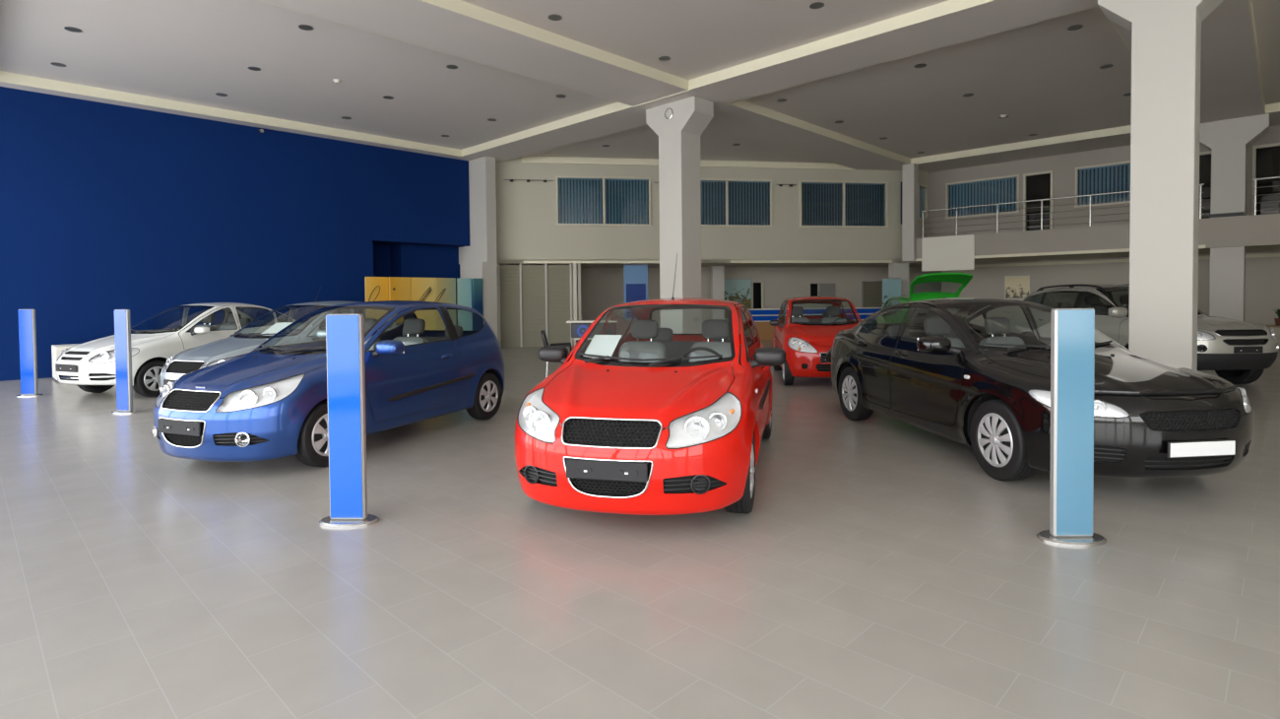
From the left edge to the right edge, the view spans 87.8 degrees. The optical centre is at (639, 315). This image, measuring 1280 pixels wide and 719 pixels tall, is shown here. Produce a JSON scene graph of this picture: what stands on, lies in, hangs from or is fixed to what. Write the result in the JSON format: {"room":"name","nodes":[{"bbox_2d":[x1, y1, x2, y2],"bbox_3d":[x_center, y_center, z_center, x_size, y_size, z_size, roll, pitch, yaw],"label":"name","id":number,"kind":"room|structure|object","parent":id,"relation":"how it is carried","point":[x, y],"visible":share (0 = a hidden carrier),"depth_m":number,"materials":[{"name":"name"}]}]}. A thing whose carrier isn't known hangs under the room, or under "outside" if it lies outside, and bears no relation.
{"room":"car showroom","nodes":[
{"label":"car showroom","id":0,"kind":"room"},
{"bbox_2d":[0,86,469,381],"bbox_3d":[-10.495,-1.685,16.053,1.400,5.750,15.600,1,2,44],"label":"wall","id":1,"kind":"structure","parent":0,"point":[104,208],"depth_m":15.18,"materials":[{"name":"blue paint"}]},
{"bbox_2d":[364,335,381,351],"bbox_3d":[-3.405,0.636,7.718,0.500,0.769,0.702,0,2,22],"label":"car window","id":2,"kind":"structure","parent":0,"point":[378,340],"depth_m":7.82,"materials":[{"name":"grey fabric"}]},
{"bbox_2d":[458,156,497,337],"bbox_3d":[-5.120,-1.852,20.466,1.770,5.750,0.550,1,2,44],"label":"column","id":3,"kind":"structure","parent":0,"point":[478,260],"depth_m":19.98,"materials":[{"name":"paint"}]},
{"bbox_2d":[572,262,580,340],"bbox_3d":[-2.157,-0.371,22.604,0.100,2.620,3.100,-1,2,-9],"label":"wall partition","id":4,"kind":"structure","parent":0,"point":[578,264],"depth_m":21.07,"materials":[{"name":"paint"}]},
{"bbox_2d":[0,337,1279,718],"bbox_3d":[5.115,1.108,13.498,29.500,0.001,33.600,1,2,44],"label":"floor","id":5,"kind":"structure","parent":0,"point":[875,569],"depth_m":3.49,"materials":[{"name":"tile"}]},
{"bbox_2d":[15,309,43,396],"bbox_3d":[-9.995,0.612,10.857,0.400,1.420,0.250,-1,2,0],"label":"display totem","id":6,"kind":"object","parent":5,"relation":"on","point":[27,317],"visible":1,"depth_m":10.83,"materials":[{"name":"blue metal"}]},
{"bbox_2d":[51,343,80,381],"bbox_3d":[-11.031,0.925,13.412,0.800,0.680,1.200,1,2,44],"label":"plinth","id":7,"kind":"object","parent":5,"relation":"on","point":[56,350],"visible":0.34,"depth_m":12.87,"materials":[{"name":"white"}]},
{"bbox_2d":[111,309,138,414],"bbox_3d":[-7.084,0.629,9.118,0.400,1.420,0.250,0,2,17],"label":"display totem","id":8,"kind":"object","parent":5,"relation":"on","point":[122,317],"visible":1,"depth_m":9.08,"materials":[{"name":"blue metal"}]},
{"bbox_2d":[55,302,312,396],"bbox_3d":[-7.883,0.518,12.127,1.927,1.500,4.347,0,2,22],"label":"car","id":9,"kind":"object","parent":5,"relation":"on","point":[90,365],"visible":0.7,"depth_m":10.74,"materials":[{"name":"white paint"}]},
{"bbox_2d":[62,331,174,357],"bbox_3d":[-8.537,0.463,10.775,1.363,0.347,1.164,0,2,22],"label":"hood","id":10,"kind":"object","parent":9,"relation":"attached to","point":[104,347],"depth_m":10.53,"materials":[{"name":"white paint"}]},
{"bbox_2d":[192,323,215,331],"bbox_3d":[-8.302,0.564,12.292,0.500,0.769,0.702,0,2,22],"label":"cushion","id":11,"kind":"object","parent":9,"relation":"on","point":[212,327],"depth_m":12.46,"materials":[{"name":"grey fabric"}]},
{"bbox_2d":[218,324,241,332],"bbox_3d":[-7.653,0.564,12.029,0.500,0.769,0.702,0,2,22],"label":"cushion","id":12,"kind":"object","parent":9,"relation":"on","point":[224,327],"depth_m":12.20,"materials":[{"name":"grey fabric"}]},
{"bbox_2d":[159,287,404,392],"bbox_3d":[-5.090,0.411,10.289,1.926,1.758,3.992,0,2,22],"label":"hatchback car","id":13,"kind":"object","parent":5,"relation":"on","point":[235,345],"visible":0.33,"depth_m":9.24,"materials":[{"name":"silver metal"}]},
{"bbox_2d":[165,360,206,374],"bbox_3d":[-5.872,0.673,8.615,0.636,0.165,0.378,-1,2,0],"label":"grille","id":14,"kind":"object","parent":13,"relation":"attached to","point":[175,366],"depth_m":8.60,"materials":[{"name":"black plastic"}]},
{"bbox_2d":[173,335,294,365],"bbox_3d":[-5.668,0.466,9.126,1.363,0.321,1.119,0,2,22],"label":"hood","id":15,"kind":"object","parent":13,"relation":"attached to","point":[231,347],"depth_m":8.95,"materials":[{"name":"silver metal"}]},
{"bbox_2d":[260,321,292,335],"bbox_3d":[-5.259,0.199,9.639,0.335,0.181,0.354,0,2,22],"label":"paper sheet","id":16,"kind":"object","parent":13,"relation":"in","point":[277,327],"visible":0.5,"depth_m":9.66,"materials":[{"name":"white paper"}]},
{"bbox_2d":[299,326,324,336],"bbox_3d":[-5.441,0.580,10.622,0.500,0.769,0.702,0,2,22],"label":"cushion","id":17,"kind":"object","parent":13,"relation":"on","point":[314,332],"depth_m":10.75,"materials":[{"name":"grey fabric"}]},
{"bbox_2d":[152,300,505,466],"bbox_3d":[-3.054,0.593,7.391,1.923,1.507,3.997,0,2,22],"label":"hatchback car","id":18,"kind":"object","parent":5,"relation":"on","point":[266,403],"visible":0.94,"depth_m":6.38,"materials":[{"name":"blue paint"}]},
{"bbox_2d":[159,416,205,447],"bbox_3d":[-3.875,0.999,5.620,0.582,0.251,0.047,0,2,22],"label":"grille","id":19,"kind":"object","parent":18,"relation":"attached to","point":[174,431],"depth_m":5.61,"materials":[{"name":"black plastic"}]},
{"bbox_2d":[160,388,224,412],"bbox_3d":[-3.836,0.730,5.711,0.636,0.165,0.378,-1,2,0],"label":"grille","id":20,"kind":"object","parent":18,"relation":"attached to","point":[176,400],"depth_m":5.68,"materials":[{"name":"black plastic"}]},
{"bbox_2d":[172,350,326,397],"bbox_3d":[-3.631,0.522,6.222,1.363,0.321,1.119,0,2,22],"label":"hood","id":21,"kind":"object","parent":18,"relation":"attached to","point":[255,373],"depth_m":5.95,"materials":[{"name":"blue paint"}]},
{"bbox_2d":[372,339,404,357],"bbox_3d":[-2.510,0.336,6.607,0.332,0.176,0.223,-1,2,0],"label":"mirror","id":22,"kind":"object","parent":18,"relation":"on","point":[385,348],"depth_m":6.54,"materials":[{"name":"blue paint"}]},
{"bbox_2d":[393,336,428,345],"bbox_3d":[-2.756,0.637,7.456,0.500,0.769,0.702,0,2,22],"label":"cushion","id":23,"kind":"object","parent":18,"relation":"on","point":[408,340],"depth_m":7.61,"materials":[{"name":"grey fabric"}]},
{"bbox_2d":[319,314,379,527],"bbox_3d":[-1.993,0.701,4.519,0.400,1.420,0.250,0,2,3],"label":"display totem","id":24,"kind":"object","parent":5,"relation":"on","point":[345,333],"visible":1,"depth_m":4.49,"materials":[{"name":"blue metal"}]},
{"bbox_2d":[364,276,388,320],"bbox_3d":[-6.894,0.060,17.425,0.586,2.120,0.350,-2,2,-40],"label":"panel","id":25,"kind":"object","parent":5,"relation":"on","point":[376,288],"visible":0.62,"depth_m":17.34,"materials":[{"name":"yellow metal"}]},
{"bbox_2d":[387,276,411,323],"bbox_3d":[-6.424,0.046,17.800,0.350,2.120,0.606,1,2,41],"label":"panel","id":26,"kind":"object","parent":5,"relation":"on","point":[399,287],"visible":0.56,"depth_m":17.72,"materials":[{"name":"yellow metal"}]},
{"bbox_2d":[410,277,436,329],"bbox_3d":[-5.966,0.029,18.279,0.686,2.120,0.350,-2,2,-43],"label":"panel","id":27,"kind":"object","parent":5,"relation":"on","point":[421,288],"visible":0.54,"depth_m":18.27,"materials":[{"name":"yellow"}]},
{"bbox_2d":[435,277,456,329],"bbox_3d":[-5.547,0.012,18.751,0.350,2.120,0.842,0,2,34],"label":"panel","id":28,"kind":"object","parent":5,"relation":"on","point":[445,288],"visible":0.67,"depth_m":18.73,"materials":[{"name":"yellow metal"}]},
{"bbox_2d":[456,278,472,330],"bbox_3d":[-5.085,-0.005,19.260,0.406,2.120,0.350,-1,2,-28],"label":"panel","id":29,"kind":"object","parent":5,"relation":"on","point":[464,286],"visible":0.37,"depth_m":19.20,"materials":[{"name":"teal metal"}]},
{"bbox_2d":[471,278,483,330],"bbox_3d":[-4.782,-0.015,19.522,0.350,2.120,0.386,0,2,32],"label":"panel","id":30,"kind":"object","parent":5,"relation":"on","point":[477,284],"visible":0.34,"depth_m":19.44,"materials":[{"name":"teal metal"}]},
{"bbox_2d":[497,262,576,347],"bbox_3d":[-3.205,-0.314,20.875,2.450,2.623,0.151,-1,2,-9],"label":"wall","id":31,"kind":"structure","parent":5,"relation":"on","point":[532,298],"depth_m":20.91,"materials":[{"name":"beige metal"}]},
{"bbox_2d":[540,329,573,378],"bbox_3d":[-1.528,0.736,12.270,0.574,0.938,0.584,-1,2,-5],"label":"chair","id":32,"kind":"object","parent":5,"relation":"on","point":[543,332],"visible":0.38,"depth_m":12.05,"materials":[{"name":"black leather"}]},
{"bbox_2d":[566,320,617,354],"bbox_3d":[-0.924,0.638,12.921,0.980,1.065,0.550,-1,2,-3],"label":"console desk","id":33,"kind":"object","parent":5,"relation":"on","point":[578,327],"visible":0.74,"depth_m":12.70,"materials":[{"name":"white"}]},
{"bbox_2d":[514,254,786,514],"bbox_3d":[0.314,0.384,5.953,2.069,1.934,4.001,0,2,20],"label":"hatchback car","id":34,"kind":"object","parent":5,"relation":"on","point":[671,423],"visible":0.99,"depth_m":4.36,"materials":[{"name":"red paint"}]},
{"bbox_2d":[582,334,621,359],"bbox_3d":[-0.314,0.260,5.500,0.272,0.180,0.360,0,2,18],"label":"paper sheet","id":35,"kind":"object","parent":34,"relation":"in","point":[601,345],"visible":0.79,"depth_m":5.51,"materials":[{"name":"white paper"}]},
{"bbox_2d":[563,455,653,498],"bbox_3d":[-0.202,1.004,4.088,0.582,0.251,0.047,0,2,14],"label":"grille","id":36,"kind":"object","parent":34,"relation":"attached to","point":[584,477],"depth_m":4.08,"materials":[{"name":"black plastic"}]},
{"bbox_2d":[561,416,662,448],"bbox_3d":[-0.186,0.736,4.153,0.659,0.165,0.160,0,2,14],"label":"grille","id":37,"kind":"object","parent":34,"relation":"attached to","point":[577,432],"depth_m":4.17,"materials":[{"name":"black plastic"}]},
{"bbox_2d":[542,358,733,428],"bbox_3d":[-0.046,0.527,4.718,1.363,0.321,1.119,0,2,14],"label":"hood","id":38,"kind":"object","parent":34,"relation":"attached to","point":[591,393],"depth_m":4.51,"materials":[{"name":"red paint"}]},
{"bbox_2d":[617,340,668,362],"bbox_3d":[-0.029,0.643,6.231,0.500,0.769,0.702,0,2,14],"label":"cushion","id":39,"kind":"object","parent":34,"relation":"on","point":[642,350],"depth_m":6.40,"materials":[{"name":"grey fabric"}]},
{"bbox_2d":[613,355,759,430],"bbox_3d":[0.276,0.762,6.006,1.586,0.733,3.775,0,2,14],"label":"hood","id":40,"kind":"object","parent":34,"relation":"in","point":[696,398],"depth_m":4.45,"materials":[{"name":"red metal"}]},
{"bbox_2d":[688,341,740,366],"bbox_3d":[0.650,0.641,6.062,0.500,0.769,0.702,0,2,14],"label":"cushion","id":41,"kind":"object","parent":34,"relation":"on","point":[723,348],"depth_m":6.24,"materials":[{"name":"grey fabric"}]},
{"bbox_2d":[748,307,882,340],"bbox_3d":[6.115,0.293,23.492,4.980,1.088,0.780,-1,2,-9],"label":"countertop","id":42,"kind":"structure","parent":5,"relation":"on","point":[761,317],"depth_m":22.93,"materials":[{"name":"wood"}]},
{"bbox_2d":[769,290,877,384],"bbox_3d":[3.317,0.348,12.326,1.849,1.615,3.536,0,2,7],"label":"hatchback car","id":43,"kind":"object","parent":5,"relation":"on","point":[805,341],"visible":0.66,"depth_m":11.24,"materials":[{"name":"red paint"}]},
{"bbox_2d":[783,317,809,326],"bbox_3d":[3.001,0.427,12.601,0.500,0.769,0.702,0,2,7],"label":"cushion","id":44,"kind":"object","parent":43,"relation":"on","point":[799,319],"depth_m":12.79,"materials":[{"name":"grey fabric"}]},
{"bbox_2d":[791,323,856,346],"bbox_3d":[3.161,0.326,11.138,1.193,0.324,0.922,0,2,7],"label":"hood","id":45,"kind":"object","parent":43,"relation":"attached to","point":[802,335],"depth_m":11.05,"materials":[{"name":"red paint"}]},
{"bbox_2d":[821,317,846,323],"bbox_3d":[3.695,0.423,12.510,0.500,0.769,0.702,0,2,7],"label":"cushion","id":46,"kind":"object","parent":43,"relation":"on","point":[826,319],"depth_m":12.70,"materials":[{"name":"grey fabric"}]},
{"bbox_2d":[882,277,900,314],"bbox_3d":[8.442,-0.199,22.309,0.700,2.077,0.300,-1,2,-9],"label":"banner stand","id":47,"kind":"object","parent":5,"relation":"on","point":[891,288],"visible":0.44,"depth_m":22.26,"materials":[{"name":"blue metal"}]},
{"bbox_2d":[875,272,973,325],"bbox_3d":[6.401,0.065,15.367,1.531,1.962,3.986,0,2,6],"label":"hatchback car","id":48,"kind":"object","parent":5,"relation":"on","point":[964,279],"visible":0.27,"depth_m":14.18,"materials":[{"name":"green paint"}]},
{"bbox_2d":[826,293,1253,480],"bbox_3d":[3.453,0.527,6.865,2.059,1.540,4.693,-1,2,-7],"label":"car","id":49,"kind":"object","parent":5,"relation":"on","point":[991,395],"visible":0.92,"depth_m":5.39,"materials":[{"name":"black paint"}]},
{"bbox_2d":[916,335,960,354],"bbox_3d":[2.705,0.276,6.010,0.371,0.176,0.193,-1,2,0],"label":"mirror","id":50,"kind":"object","parent":49,"relation":"attached to","point":[929,344],"depth_m":5.94,"materials":[{"name":"black paint"}]},
{"bbox_2d":[981,346,1223,399],"bbox_3d":[3.769,0.444,5.296,1.463,0.269,1.292,-1,2,-7],"label":"hood","id":51,"kind":"object","parent":49,"relation":"attached to","point":[1120,373],"depth_m":5.06,"materials":[{"name":"black paint"}]},
{"bbox_2d":[1140,408,1238,430],"bbox_3d":[3.856,0.731,4.632,0.783,0.125,0.073,-1,2,-7],"label":"grille","id":52,"kind":"object","parent":49,"relation":"attached to","point":[1150,418],"depth_m":4.62,"materials":[{"name":"black plastic"}]},
{"bbox_2d":[1144,455,1234,469],"bbox_3d":[3.856,1.028,4.666,0.711,0.104,0.120,-1,2,-7],"label":"grille","id":53,"kind":"object","parent":49,"relation":"attached to","point":[1150,462],"depth_m":4.67,"materials":[{"name":"black plastic"}]},
{"bbox_2d":[1036,308,1106,546],"bbox_3d":[2.647,0.668,4.070,0.400,1.420,0.250,-1,2,0],"label":"display totem","id":54,"kind":"object","parent":5,"relation":"on","point":[1072,338],"visible":1,"depth_m":4.04,"materials":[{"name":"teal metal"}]},
{"bbox_2d":[1009,283,1279,383],"bbox_3d":[8.876,0.261,12.247,1.951,1.686,4.673,-1,2,-5],"label":"car","id":55,"kind":"object","parent":5,"relation":"on","point":[1238,352],"visible":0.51,"depth_m":11.04,"materials":[{"name":"silver metal"}]},
{"bbox_2d":[1108,306,1128,317],"bbox_3d":[8.139,-0.050,11.283,0.319,0.188,0.170,-1,2,0],"label":"mirror","id":56,"kind":"object","parent":55,"relation":"on","point":[1120,311],"depth_m":11.22,"materials":[{"name":"silver metal"}]},
{"bbox_2d":[1197,314,1265,329],"bbox_3d":[9.035,0.108,10.655,1.553,0.197,1.210,-1,2,-5],"label":"hood","id":57,"kind":"object","parent":55,"relation":"attached to","point":[1204,322],"depth_m":10.23,"materials":[{"name":"silver metal"}]},
{"bbox_2d":[1214,328,1268,336],"bbox_3d":[9.092,0.266,10.022,0.876,0.109,0.115,-1,2,-5],"label":"grille","id":58,"kind":"object","parent":55,"relation":"attached to","point":[1217,332],"depth_m":10.05,"materials":[{"name":"black plastic"}]},
{"bbox_2d":[1221,337,1269,345],"bbox_3d":[9.097,0.404,9.999,0.772,0.108,0.142,-1,2,0],"label":"grille","id":59,"kind":"object","parent":55,"relation":"attached to","point":[1225,341],"depth_m":9.99,"materials":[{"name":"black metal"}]},
{"bbox_2d":[0,0,1279,194],"bbox_3d":[5.059,-4.740,13.345,29.501,0.200,33.601,1,2,44],"label":"ceiling","id":60,"kind":"structure","parent":0,"point":[853,62],"depth_m":12.74,"materials":[{"name":"paint"}]},
{"bbox_2d":[645,96,713,333],"bbox_3d":[0.898,-1.762,14.814,1.420,5.750,0.660,1,2,44],"label":"column","id":61,"kind":"structure","parent":0,"point":[679,182],"depth_m":14.55,"materials":[{"name":"paint"}]},
{"bbox_2d":[496,194,884,266],"bbox_3d":[11.891,-2.316,27.174,35.437,6.200,20.916,0,2,14],"label":"wall","id":62,"kind":"structure","parent":0,"point":[883,195],"depth_m":28.19,"materials":[{"name":"paint"}]},
{"bbox_2d":[974,253,1279,267],"bbox_3d":[17.819,-1.652,17.956,17.500,0.100,0.082,1,2,44],"label":"trim","id":63,"kind":"structure","parent":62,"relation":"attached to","point":[1260,254],"depth_m":21.41,"materials":[{"name":"beige paint"}]},
{"bbox_2d":[495,157,905,263],"bbox_3d":[2.270,-3.368,21.771,13.767,3.330,0.220,-1,2,-9],"label":"wall","id":64,"kind":"structure","parent":0,"point":[526,212],"depth_m":21.40,"materials":[{"name":"paint"}]},
{"bbox_2d":[504,175,651,226],"bbox_3d":[-1.904,-3.607,21.169,4.740,1.800,0.676,-1,2,-9],"label":"window","id":65,"kind":"structure","parent":64,"relation":"in","point":[606,201],"depth_m":21.30,"materials":[{"name":"blue fabric"}]},
{"bbox_2d":[557,178,602,223],"bbox_3d":[-1.896,-3.611,21.117,1.410,1.470,0.043,-1,2,-9],"label":"vertical blind","id":66,"kind":"object","parent":65,"relation":"attached to","point":[588,179],"depth_m":21.12,"materials":[{"name":"blue fabric"}]},
{"bbox_2d":[604,179,647,224],"bbox_3d":[-0.434,-3.631,21.348,1.410,1.470,0.042,-1,2,-9],"label":"vertical blind","id":67,"kind":"object","parent":65,"relation":"attached to","point":[643,180],"depth_m":21.35,"materials":[{"name":"blue fabric"}]},
{"bbox_2d":[523,259,702,262],"bbox_3d":[-0.819,-1.698,21.198,5.700,0.085,0.082,-1,2,-9],"label":"trim","id":68,"kind":"structure","parent":64,"relation":"attached to","point":[631,261],"depth_m":21.09,"materials":[{"name":"beige"}]},
{"bbox_2d":[521,155,878,170],"bbox_3d":[2.346,-4.919,21.583,12.200,0.200,0.064,-1,2,-9],"label":"trim","id":69,"kind":"structure","parent":64,"relation":"attached to","point":[528,159],"depth_m":21.51,"materials":[{"name":"beige paint"}]},
{"bbox_2d":[700,178,796,227],"bbox_3d":[3.153,-3.677,21.967,4.020,1.800,0.675,-1,2,-9],"label":"window","id":70,"kind":"structure","parent":64,"relation":"in","point":[725,202],"depth_m":22.04,"materials":[{"name":"beige paint"}]},
{"bbox_2d":[701,180,724,224],"bbox_3d":[2.072,-3.666,21.743,1.445,1.470,0.050,-1,2,-9],"label":"vertical blind","id":71,"kind":"object","parent":70,"relation":"attached to","point":[704,181],"depth_m":21.78,"materials":[{"name":"blue fabric"}]},
{"bbox_2d":[727,181,768,225],"bbox_3d":[3.568,-3.686,21.979,1.445,1.470,0.051,-1,2,-9],"label":"vertical blind","id":72,"kind":"object","parent":70,"relation":"attached to","point":[752,182],"depth_m":21.97,"materials":[{"name":"blue fabric"}]},
{"bbox_2d":[730,259,892,262],"bbox_3d":[5.773,-1.788,22.238,5.670,0.085,0.081,-1,2,-9],"label":"trim","id":73,"kind":"structure","parent":64,"relation":"attached to","point":[732,261],"depth_m":22.19,"materials":[{"name":"beige"}]},
{"bbox_2d":[799,180,889,228],"bbox_3d":[6.830,-3.728,22.590,3.380,1.800,0.590,-1,2,-9],"label":"window","id":74,"kind":"structure","parent":64,"relation":"in","point":[822,203],"depth_m":22.75,"materials":[{"name":"beige paint"}]},
{"bbox_2d":[801,182,841,225],"bbox_3d":[6.085,-3.721,22.376,1.470,1.470,0.061,-1,2,-9],"label":"vertical blind","id":75,"kind":"object","parent":74,"relation":"attached to","point":[806,183],"depth_m":22.36,"materials":[{"name":"blue fabric"}]},
{"bbox_2d":[845,183,884,226],"bbox_3d":[7.606,-3.741,22.616,1.470,1.470,0.061,-1,2,-9],"label":"vertical blind","id":76,"kind":"object","parent":74,"relation":"attached to","point":[868,184],"depth_m":22.63,"materials":[{"name":"blue fabric"}]},
{"bbox_2d":[710,265,724,319],"bbox_3d":[2.794,-0.454,23.941,0.420,2.620,0.300,-1,2,-9],"label":"column","id":77,"kind":"structure","parent":0,"point":[717,272],"depth_m":23.79,"materials":[{"name":"paint"}]},
{"bbox_2d":[496,266,941,339],"bbox_3d":[3.762,-0.503,25.081,19.667,2.640,0.151,-1,2,-9],"label":"wall","id":78,"kind":"structure","parent":0,"point":[602,288],"depth_m":25.16,"materials":[{"name":"paint"}]},
{"bbox_2d":[724,278,751,318],"bbox_3d":[3.625,-0.628,24.950,1.165,1.485,0.041,-1,2,-9],"label":"picture","id":79,"kind":"object","parent":78,"relation":"attached to","point":[736,289],"visible":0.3,"depth_m":24.95,"materials":[{"name":"teal paper"}]},
{"bbox_2d":[819,283,834,304],"bbox_3d":[7.199,-0.827,25.512,0.620,0.780,0.055,-1,2,-9],"label":"wall panel","id":80,"kind":"object","parent":78,"relation":"attached to","point":[825,289],"visible":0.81,"depth_m":25.49,"materials":[{"name":"grey"}]},
{"bbox_2d":[861,280,882,307],"bbox_3d":[9.017,-0.802,25.797,0.840,1.040,0.060,-1,2,-9],"label":"vent","id":81,"kind":"object","parent":78,"relation":"attached to","point":[866,293],"visible":0.87,"depth_m":25.78,"materials":[{"name":"silver metal"}]},
{"bbox_2d":[498,258,994,267],"bbox_3d":[4.020,-1.853,24.607,17.867,0.120,5.200,-1,2,-9],"label":"ceiling","id":82,"kind":"structure","parent":0,"point":[716,263],"depth_m":22.83,"materials":[{"name":"paint"}]},
{"bbox_2d":[623,263,647,319],"bbox_3d":[-0.136,-0.778,21.950,0.840,1.808,0.039,-1,2,-9],"label":"hanging banner","id":83,"kind":"object","parent":82,"relation":"hanging from","point":[635,276],"visible":0.89,"depth_m":21.93,"materials":[{"name":"blue"}]},
{"bbox_2d":[753,282,817,308],"bbox_3d":[5.465,-0.266,25.740,2.972,2.300,0.054,-1,2,-7],"label":"wall","id":84,"kind":"structure","parent":0,"point":[756,286],"depth_m":25.63,"materials":[{"name":"black"}]},
{"bbox_2d":[888,262,908,296],"bbox_3d":[8.941,-0.487,22.968,0.600,2.620,0.300,-1,2,-9],"label":"column","id":85,"kind":"structure","parent":0,"point":[895,270],"depth_m":22.82,"materials":[{"name":"paint"}]},
{"bbox_2d":[901,163,918,261],"bbox_3d":[8.825,-3.329,21.684,0.380,3.130,0.370,1,2,44],"label":"column","id":86,"kind":"structure","parent":0,"point":[910,172],"depth_m":21.55,"materials":[{"name":"paint"}]},
{"bbox_2d":[918,169,928,238],"bbox_3d":[9.424,-3.824,22.605,0.200,2.600,1.800,1,2,44],"label":"wall","id":87,"kind":"structure","parent":0,"point":[923,175],"depth_m":22.82,"materials":[{"name":"paint"}]},
{"bbox_2d":[900,181,928,224],"bbox_3d":[9.446,-3.829,22.793,0.590,1.440,1.040,1,2,44],"label":"window","id":88,"kind":"structure","parent":87,"relation":"in","point":[920,185],"depth_m":22.85,"materials":[{"name":"beige paint"}]},
{"bbox_2d":[978,335,1025,354],"bbox_3d":[3.923,0.618,6.884,0.500,0.769,0.702,-1,2,-7],"label":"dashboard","id":89,"kind":"object","parent":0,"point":[992,340],"depth_m":7.08,"materials":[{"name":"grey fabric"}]},
{"bbox_2d":[856,328,1220,426],"bbox_3d":[3.571,0.651,6.888,1.700,0.840,4.434,-1,2,-7],"label":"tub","id":90,"kind":"object","parent":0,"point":[1126,381],"depth_m":5.47,"materials":[{"name":"black metal"}]},
{"bbox_2d":[916,213,1279,257],"bbox_3d":[15.421,-2.027,15.405,18.000,0.730,0.124,1,2,44],"label":"wall","id":91,"kind":"structure","parent":0,"point":[1256,229],"depth_m":18.05,"materials":[{"name":"grey paint"}]},
{"bbox_2d":[921,232,974,271],"bbox_3d":[9.665,-1.970,20.877,1.580,1.140,0.050,1,2,44],"label":"board","id":92,"kind":"object","parent":91,"relation":"hanging from","point":[953,252],"visible":1,"depth_m":20.83,"materials":[{"name":"white"}]},
{"bbox_2d":[915,244,1205,260],"bbox_3d":[11.538,-1.756,19.106,7.200,0.085,0.062,1,2,44],"label":"trim","id":93,"kind":"structure","parent":91,"relation":"attached to","point":[1203,245],"depth_m":18.83,"materials":[{"name":"beige paint"}]},
{"bbox_2d":[920,245,1279,261],"bbox_3d":[16.714,-1.771,16.822,18.000,0.100,3.700,1,2,44],"label":"ceiling","id":94,"kind":"structure","parent":0,"point":[1258,248],"depth_m":19.94,"materials":[{"name":"paint"}]},
{"bbox_2d":[928,125,1279,237],"bbox_3d":[16.374,-3.744,17.014,18.000,2.600,0.202,1,2,44],"label":"wall","id":95,"kind":"structure","parent":0,"point":[1063,166],"depth_m":20.42,"materials":[{"name":"grey paint"}]},
{"bbox_2d":[945,174,1026,219],"bbox_3d":[11.389,-3.873,22.034,2.470,1.450,0.590,1,2,44],"label":"window","id":96,"kind":"structure","parent":95,"relation":"in","point":[1001,189],"depth_m":22.04,"materials":[{"name":"blue fabric"}]},
{"bbox_2d":[1023,170,1053,231],"bbox_3d":[12.721,-3.469,21.043,2.150,2.310,0.970,1,2,44],"label":"door","id":97,"kind":"structure","parent":95,"relation":"in","point":[1040,185],"depth_m":20.76,"materials":[{"name":"beige paint"}]},
{"bbox_2d":[1074,160,1130,207],"bbox_3d":[14.059,-3.830,19.430,2.430,1.450,0.590,1,2,44],"label":"window","id":98,"kind":"structure","parent":95,"relation":"in","point":[1114,176],"depth_m":19.71,"materials":[{"name":"beige paint"}]},
{"bbox_2d":[1198,150,1256,218],"bbox_3d":[15.566,-3.424,18.267,2.160,2.310,0.970,1,2,44],"label":"door","id":99,"kind":"structure","parent":95,"relation":"in","point":[1204,157],"depth_m":17.98,"materials":[{"name":"beige paint"}]},
{"bbox_2d":[1251,142,1279,215],"bbox_3d":[17.070,-3.400,16.801,3.660,2.310,0.970,1,2,44],"label":"door","id":100,"kind":"structure","parent":95,"relation":"in","point":[1265,158],"depth_m":17.14,"materials":[{"name":"beige paint"}]},
{"bbox_2d":[941,251,1279,346],"bbox_3d":[17.663,-0.461,18.389,18.000,2.640,0.201,1,2,44],"label":"wall","id":101,"kind":"structure","parent":0,"point":[1262,274],"depth_m":21.24,"materials":[{"name":"paint"}]},
{"bbox_2d":[1004,275,1030,299],"bbox_3d":[12.944,-0.951,22.795,0.785,0.785,0.040,1,2,44],"label":"picture","id":102,"kind":"object","parent":101,"relation":"attached to","point":[1015,287],"visible":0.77,"depth_m":22.80,"materials":[{"name":"white paper"}]},
{"bbox_2d":[1097,0,1223,370],"bbox_3d":[6.997,-1.665,8.865,1.420,5.750,0.660,1,2,44],"label":"column","id":103,"kind":"structure","parent":0,"point":[1166,34],"depth_m":8.62,"materials":[{"name":"paint"}]},
{"bbox_2d":[1199,113,1269,320],"bbox_3d":[14.700,-1.942,16.615,1.440,5.750,0.640,1,2,44],"label":"column","id":104,"kind":"structure","parent":0,"point":[1228,141],"depth_m":16.36,"materials":[{"name":"paint"}]},
{"bbox_3d":[16.708,-2.391,16.805,18.000,0.100,3.700,1,2,44],"label":"floor","id":105,"kind":"structure","parent":0,"visible":0},
{"bbox_2d":[921,183,1204,237],"bbox_3d":[11.695,-2.898,19.206,7.020,0.924,0.084,1,2,44],"label":"balcony railing","id":106,"kind":"object","parent":105,"relation":"on","point":[1200,184],"visible":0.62,"depth_m":19.26,"materials":[{"name":"silver metal"}]},
{"bbox_2d":[1251,176,1279,214],"bbox_3d":[18.023,-2.797,13.034,8.860,0.924,0.083,1,2,44],"label":"balcony railing","id":107,"kind":"object","parent":105,"relation":"on","point":[1271,177],"visible":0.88,"depth_m":16.02,"materials":[{"name":"silver metal"}]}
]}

